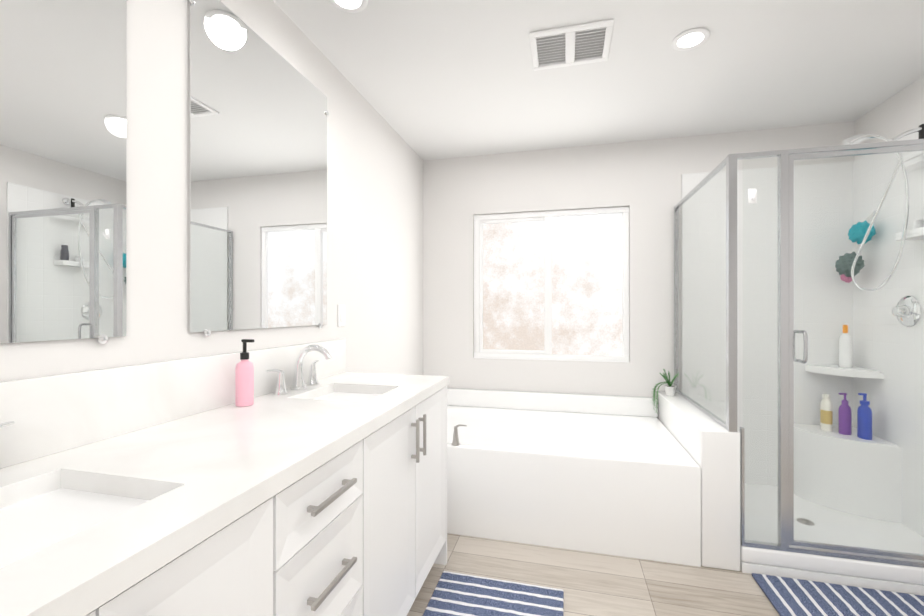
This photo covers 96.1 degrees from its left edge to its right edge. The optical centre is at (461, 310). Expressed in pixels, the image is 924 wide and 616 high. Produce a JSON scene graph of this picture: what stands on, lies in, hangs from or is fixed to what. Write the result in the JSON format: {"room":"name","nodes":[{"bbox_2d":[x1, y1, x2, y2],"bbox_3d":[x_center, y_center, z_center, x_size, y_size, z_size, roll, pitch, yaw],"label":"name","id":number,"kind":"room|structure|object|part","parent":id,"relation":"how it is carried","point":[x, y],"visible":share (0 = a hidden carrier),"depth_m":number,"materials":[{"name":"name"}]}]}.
{"room":"bathroom","nodes":[
{"label":"bathroom","id":0,"kind":"room"},
{"bbox_2d":[0,0,422,381],"bbox_3d":[-0.885,-0.005,1.419,0.120,2.486,4.446,0,0,14],"label":"wall","id":1,"kind":"structure","parent":0,"point":[374,223],"depth_m":1.57,"materials":[{"name":"white paint"}]},
{"bbox_2d":[0,0,126,343],"bbox_3d":[-0.984,-0.482,0.729,0.014,1.131,0.786,0,0,14],"label":"mirror","id":2,"kind":"object","parent":1,"relation":"attached to","point":[62,169],"visible":1,"depth_m":0.96,"materials":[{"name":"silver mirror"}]},
{"bbox_2d":[0,339,345,466],"bbox_3d":[-0.850,0.235,1.253,0.020,0.175,1.922,0,0,14],"label":"backsplash","id":3,"kind":"structure","parent":1,"relation":"attached to","point":[60,412],"depth_m":1.07,"materials":[{"name":"white stone"}]},
{"bbox_2d":[189,0,328,335],"bbox_3d":[-0.753,-0.482,1.664,0.014,1.131,0.781,0,0,14],"label":"mirror","id":4,"kind":"object","parent":1,"relation":"attached to","point":[258,113],"visible":1,"depth_m":1.54,"materials":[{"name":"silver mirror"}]},
{"bbox_2d":[338,305,344,326],"bbox_3d":[-0.630,0.025,2.176,0.010,0.115,0.070,0,0,14],"label":"light switch","id":5,"kind":"object","parent":1,"relation":"attached to","point":[341,315],"visible":1,"depth_m":2.16,"materials":[{"name":"white plastic"}]},
{"bbox_2d":[407,533,779,615],"bbox_3d":[0.624,1.288,1.045,3.029,0.100,4.246,0,0,14],"label":"floor","id":6,"kind":"structure","parent":0,"point":[592,584],"depth_m":1.90,"materials":[{"name":"beige tile"}]},
{"bbox_2d":[64,383,448,615],"bbox_3d":[-0.565,0.800,1.182,0.606,0.875,1.900,0,0,14],"label":"bathroom vanity","id":7,"kind":"object","parent":6,"relation":"on","point":[311,480],"depth_m":1.03,"materials":[{"name":"white wood"}]},
{"bbox_2d":[0,371,448,615],"bbox_3d":[-0.576,0.343,1.186,0.583,0.040,1.922,0,0,14],"label":"countertop","id":8,"kind":"structure","parent":7,"relation":"on","point":[205,466],"depth_m":0.84,"materials":[{"name":"white stone"}]},
{"bbox_2d":[0,419,23,478],"bbox_3d":[-0.872,0.230,0.658,0.180,0.185,0.337,0,0,14],"label":"faucet","id":9,"kind":"object","parent":8,"relation":"on","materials":[{"name":"silver metal"}]},
{"bbox_2d":[0,479,159,562],"bbox_3d":[-0.706,0.432,0.653,0.363,0.164,0.373,0,0,14],"label":"sink","id":10,"kind":"object","parent":8,"relation":"in","point":[29,520],"depth_m":0.75,"materials":[{"name":"white ceramic"}]},
{"bbox_2d":[235,339,253,406],"bbox_3d":[-0.739,0.209,1.415,0.062,0.224,0.056,0,0,14],"label":"soap dispenser","id":11,"kind":"object","parent":8,"relation":"on","point":[244,382],"visible":1,"depth_m":1.40,"materials":[{"name":"pink plastic"}]},
{"bbox_2d":[264,343,335,394],"bbox_3d":[-0.615,0.230,1.696,0.180,0.185,0.337,0,0,14],"label":"faucet","id":12,"kind":"object","parent":8,"relation":"on","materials":[{"name":"silver metal"}]},
{"bbox_2d":[308,387,383,402],"bbox_3d":[-0.458,0.433,1.657,0.363,0.164,0.373,0,0,14],"label":"sink","id":13,"kind":"object","parent":8,"relation":"in","point":[341,392],"depth_m":1.79,"materials":[{"name":"white ceramic"}]},
{"bbox_2d":[423,571,563,615],"bbox_3d":[0.084,1.229,1.503,0.550,0.015,0.795,0,0,14],"label":"area rug","id":14,"kind":"object","parent":6,"relation":"on","point":[456,594],"visible":0.96,"depth_m":1.76,"materials":[{"name":"blue fabric"}]},
{"bbox_2d":[447,388,700,566],"bbox_3d":[0.417,0.932,2.723,1.774,0.612,1.040,0,0,14],"label":"tub","id":15,"kind":"object","parent":6,"relation":"on","point":[617,475],"visible":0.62,"depth_m":2.22,"materials":[{"name":"white ceramic"}]},
{"bbox_3d":[-0.017,0.696,2.330,0.085,0.113,0.047,0,0,14],"label":"spout","id":16,"kind":"part","parent":15,"relation":"part of","materials":[{"name":"silver metal"}]},
{"bbox_2d":[656,391,740,570],"bbox_3d":[1.364,0.908,2.490,0.168,0.660,1.042,0,0,14],"label":"wall","id":17,"kind":"structure","parent":6,"relation":"on","point":[709,445],"depth_m":1.99,"materials":[{"name":"white paint"}]},
{"bbox_2d":[652,369,678,413],"bbox_3d":[1.401,0.549,2.853,0.170,0.304,0.123,0,0,14],"label":"potted plant","id":18,"kind":"object","parent":17,"relation":"on","point":[670,389],"visible":1,"depth_m":2.83,"materials":[{"name":"green plant"}]},
{"bbox_2d":[674,124,923,595],"bbox_3d":[1.919,0.131,2.333,1.086,2.215,1.080,0,0,14],"label":"shower","id":19,"kind":"object","parent":6,"relation":"on","point":[772,302],"visible":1,"depth_m":2.45,"materials":[{"name":"clear glass"}]},
{"bbox_3d":[1.511,0.184,2.454,0.209,1.832,1.005,0,0,14],"label":"glass","id":20,"kind":"part","parent":19,"relation":"part of","materials":[{"name":"clear glass"}]},
{"bbox_2d":[820,394,832,431],"bbox_3d":[2.312,0.644,2.634,0.055,0.228,0.072,0,0,14],"label":"bottle","id":21,"kind":"object","parent":19,"relation":"in","point":[825,419],"depth_m":2.61,"materials":[{"name":"white plastic"}]},
{"bbox_3d":[2.312,0.671,2.634,0.055,0.084,0.072,0,0,14],"label":"lid","id":22,"kind":"part","parent":21,"relation":"part of","materials":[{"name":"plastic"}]},
{"bbox_2d":[805,364,883,378],"bbox_3d":[2.399,0.381,2.619,0.270,0.045,0.270,0,0,14],"label":"shelf","id":23,"kind":"object","parent":19,"relation":"attached to","point":[830,367],"depth_m":2.57,"materials":[{"name":"white plastic"}]},
{"bbox_2d":[838,393,851,434],"bbox_3d":[2.358,0.632,2.555,0.060,0.251,0.059,0,0,14],"label":"bottle","id":24,"kind":"object","parent":19,"relation":"in","point":[842,421],"depth_m":2.54,"materials":[{"name":"purple plastic"}]},
{"bbox_2d":[839,325,851,367],"bbox_3d":[2.437,0.224,2.639,0.061,0.268,0.060,0,0,14],"label":"bottle","id":25,"kind":"object","parent":19,"relation":"in","point":[843,359],"depth_m":2.62,"materials":[{"name":"white plastic"}]},
{"bbox_3d":[2.437,0.266,2.639,0.061,0.088,0.060,0,0,14],"label":"lid","id":26,"kind":"part","parent":25,"relation":"part of","materials":[{"name":"white plastic"}]},
{"bbox_3d":[2.321,0.975,2.572,0.400,0.434,0.400,0,0,14],"label":"seat","id":27,"kind":"part","parent":19,"relation":"part of","materials":[{"name":"white plastic"}]},
{"bbox_2d":[835,210,875,282],"bbox_3d":[2.432,-0.393,2.559,0.176,0.437,0.200,0,0,14],"label":"loofah","id":28,"kind":"object","parent":19,"relation":"hanging from","point":[843,269],"depth_m":2.54,"materials":[{"name":"teal plastic"}]},
{"bbox_3d":[1.909,0.183,1.841,0.798,1.809,0.122,0,0,14],"label":"door frame","id":29,"kind":"part","parent":19,"relation":"part of","materials":[{"name":"grey metal"}]},
{"bbox_3d":[1.909,0.183,1.841,0.778,1.789,0.006,0,0,14],"label":"door glass","id":30,"kind":"part","parent":19,"relation":"part of","materials":[{"name":"clear glass"}]},
{"bbox_2d":[857,393,871,439],"bbox_3d":[2.394,0.625,2.469,0.059,0.266,0.081,0,0,14],"label":"bottle","id":31,"kind":"object","parent":19,"relation":"in","point":[865,430],"depth_m":2.45,"materials":[{"name":"blue plastic"}]},
{"bbox_3d":[2.301,-0.899,2.117,0.218,0.115,0.060,0,0,14],"label":"arm mount","id":32,"kind":"part","parent":19,"relation":"part of","materials":[{"name":"silver metal"}]},
{"bbox_2d":[895,227,923,240],"bbox_3d":[2.361,-0.414,2.122,0.104,0.075,0.220,0,0,14],"label":"caddy shelf","id":33,"kind":"object","parent":19,"relation":"attached to","point":[915,233],"depth_m":2.15,"materials":[{"name":"white plastic"}]},
{"bbox_3d":[2.335,-0.792,2.108,0.020,0.060,0.270,0,0,14],"label":"squeegee blade","id":34,"kind":"part","parent":19,"relation":"part of","materials":[{"name":"white plastic"}]},
{"bbox_2d":[913,219,923,228],"bbox_3d":[2.372,-0.431,2.156,0.042,0.083,0.041,0,0,14],"label":"bottle","id":35,"kind":"object","parent":19,"relation":"in","point":[919,223],"depth_m":2.15,"materials":[{"name":"white plastic"}]},
{"bbox_3d":[2.335,-0.883,2.108,0.012,0.123,0.024,0,0,14],"label":"squeegee handle","id":36,"kind":"part","parent":19,"relation":"part of","materials":[{"name":"black plastic"}]},
{"bbox_2d":[752,573,923,615],"bbox_3d":[1.681,1.229,1.577,0.815,0.015,0.545,0,0,14],"label":"area rug","id":37,"kind":"object","parent":6,"relation":"on","point":[791,597],"visible":0.94,"depth_m":1.76,"materials":[{"name":"blue fabric"}]},
{"bbox_2d":[273,0,923,159],"bbox_3d":[0.624,-1.298,1.046,3.029,0.100,4.246,0,0,14],"label":"ceiling","id":38,"kind":"structure","parent":0,"point":[434,79],"depth_m":2.13,"materials":[{"name":"white paint"}]},
{"bbox_2d":[329,0,367,12],"bbox_3d":[-0.456,-1.244,1.655,0.156,0.008,0.156,0,0,14],"label":"recessed light","id":39,"kind":"object","parent":38,"relation":"in","point":[352,6],"visible":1,"depth_m":1.69,"materials":[{"name":"white plastic"}]},
{"bbox_3d":[-0.456,-1.244,1.655,0.108,0.004,0.108,0,0,14],"label":"bulb","id":40,"kind":"part","parent":39,"relation":"part of","materials":[{"name":"white glass"}]},
{"bbox_2d":[529,19,613,70],"bbox_3d":[0.510,-1.242,1.957,0.360,0.012,0.290,0,0,14],"label":"ceiling vent","id":41,"kind":"object","parent":38,"relation":"in","point":[586,43],"visible":1,"depth_m":1.94,"materials":[{"name":"white plastic"}]},
{"bbox_2d":[671,28,709,50],"bbox_3d":[1.048,-1.244,1.906,0.156,0.008,0.156,0,0,14],"label":"recessed light","id":42,"kind":"object","parent":38,"relation":"in","point":[690,39],"visible":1,"depth_m":1.90,"materials":[{"name":"white plastic"}]},
{"bbox_3d":[1.048,-1.244,1.906,0.108,0.004,0.108,0,0,14],"label":"bulb","id":43,"kind":"part","parent":42,"relation":"part of","materials":[{"name":"white glass"}]},
{"bbox_2d":[423,121,853,397],"bbox_3d":[1.143,-0.005,3.145,2.989,2.486,0.120,0,0,14],"label":"wall","id":44,"kind":"structure","parent":0,"point":[642,179],"depth_m":3.14,"materials":[{"name":"white paint"}]},
{"bbox_2d":[474,206,628,360],"bbox_3d":[0.674,-0.197,3.245,1.178,1.156,0.061,0,0,14],"label":"window","id":45,"kind":"structure","parent":44,"relation":"in","point":[551,284],"depth_m":3.23,"materials":[{"name":"white glass"}]},
{"bbox_2d":[474,357,628,362],"bbox_3d":[0.666,0.377,3.212,1.176,0.011,0.016,0,0,14],"label":"window sill","id":46,"kind":"structure","parent":44,"relation":"attached to","point":[552,359],"depth_m":3.19,"materials":[{"name":"white plastic"}]},
{"bbox_2d":[854,76,923,160],"bbox_3d":[2.133,-0.006,0.672,0.120,2.486,4.446,0,0,14],"label":"wall","id":47,"kind":"structure","parent":0,"point":[898,113],"depth_m":2.39,"materials":[{"name":"white paint"}]}
]}

